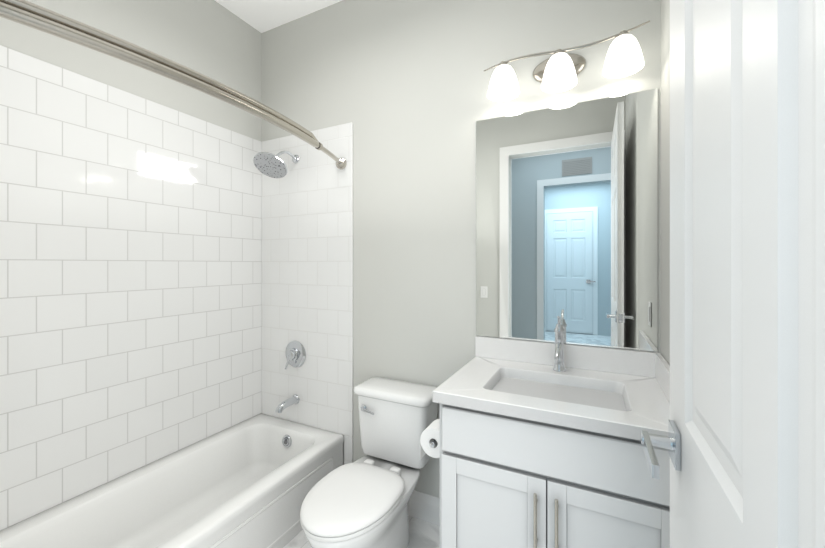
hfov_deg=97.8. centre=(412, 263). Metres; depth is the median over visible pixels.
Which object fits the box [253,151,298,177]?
shower head
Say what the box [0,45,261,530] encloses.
tile
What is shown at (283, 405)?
tub spout
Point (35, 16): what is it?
shower rod
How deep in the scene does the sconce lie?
1.54 m
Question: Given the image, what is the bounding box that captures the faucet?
[552,316,565,371]
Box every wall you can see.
[0,0,261,413]
[262,0,660,497]
[661,0,669,364]
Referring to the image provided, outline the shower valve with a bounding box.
[285,341,305,368]
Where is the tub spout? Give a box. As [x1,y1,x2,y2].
[276,394,298,412]
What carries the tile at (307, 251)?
attached to the wall at (402, 86)
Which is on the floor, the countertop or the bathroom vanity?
the bathroom vanity
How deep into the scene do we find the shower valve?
2.35 m
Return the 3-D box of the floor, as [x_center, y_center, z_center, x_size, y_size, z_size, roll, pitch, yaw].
[-1.286,1.450,-0.811,2.900,0.100,6.500,0,0,27]
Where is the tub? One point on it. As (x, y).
(251, 482)
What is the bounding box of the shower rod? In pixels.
[0,0,346,169]
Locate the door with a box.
[640,0,824,547]
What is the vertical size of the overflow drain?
0.057 m
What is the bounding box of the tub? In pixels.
[0,414,343,547]
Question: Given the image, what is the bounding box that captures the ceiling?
[215,0,342,32]
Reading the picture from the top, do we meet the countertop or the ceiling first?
the ceiling
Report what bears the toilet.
on the floor
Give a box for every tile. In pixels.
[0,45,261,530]
[262,122,352,464]
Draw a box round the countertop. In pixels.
[432,356,669,450]
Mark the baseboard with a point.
(423, 506)
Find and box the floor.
[283,515,439,547]
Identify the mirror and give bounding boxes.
[476,88,657,351]
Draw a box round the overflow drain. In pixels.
[282,436,289,446]
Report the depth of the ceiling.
2.31 m
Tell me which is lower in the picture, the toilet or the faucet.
the toilet
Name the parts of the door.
handle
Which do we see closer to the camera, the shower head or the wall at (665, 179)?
the wall at (665, 179)
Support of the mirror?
attached to the wall at (402, 86)
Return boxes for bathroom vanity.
[420,316,669,547]
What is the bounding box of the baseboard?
[408,490,439,525]
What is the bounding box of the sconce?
[484,20,649,100]
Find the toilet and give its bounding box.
[300,377,437,547]
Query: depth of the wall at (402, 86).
1.99 m
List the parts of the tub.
apron panel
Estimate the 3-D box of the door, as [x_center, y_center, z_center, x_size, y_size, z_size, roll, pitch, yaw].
[0.357,0.174,0.348,0.155,2.428,0.907,0,0,27]
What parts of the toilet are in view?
seat, seat lid, bowl, flush lever, lid, tank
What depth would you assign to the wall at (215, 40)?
1.99 m

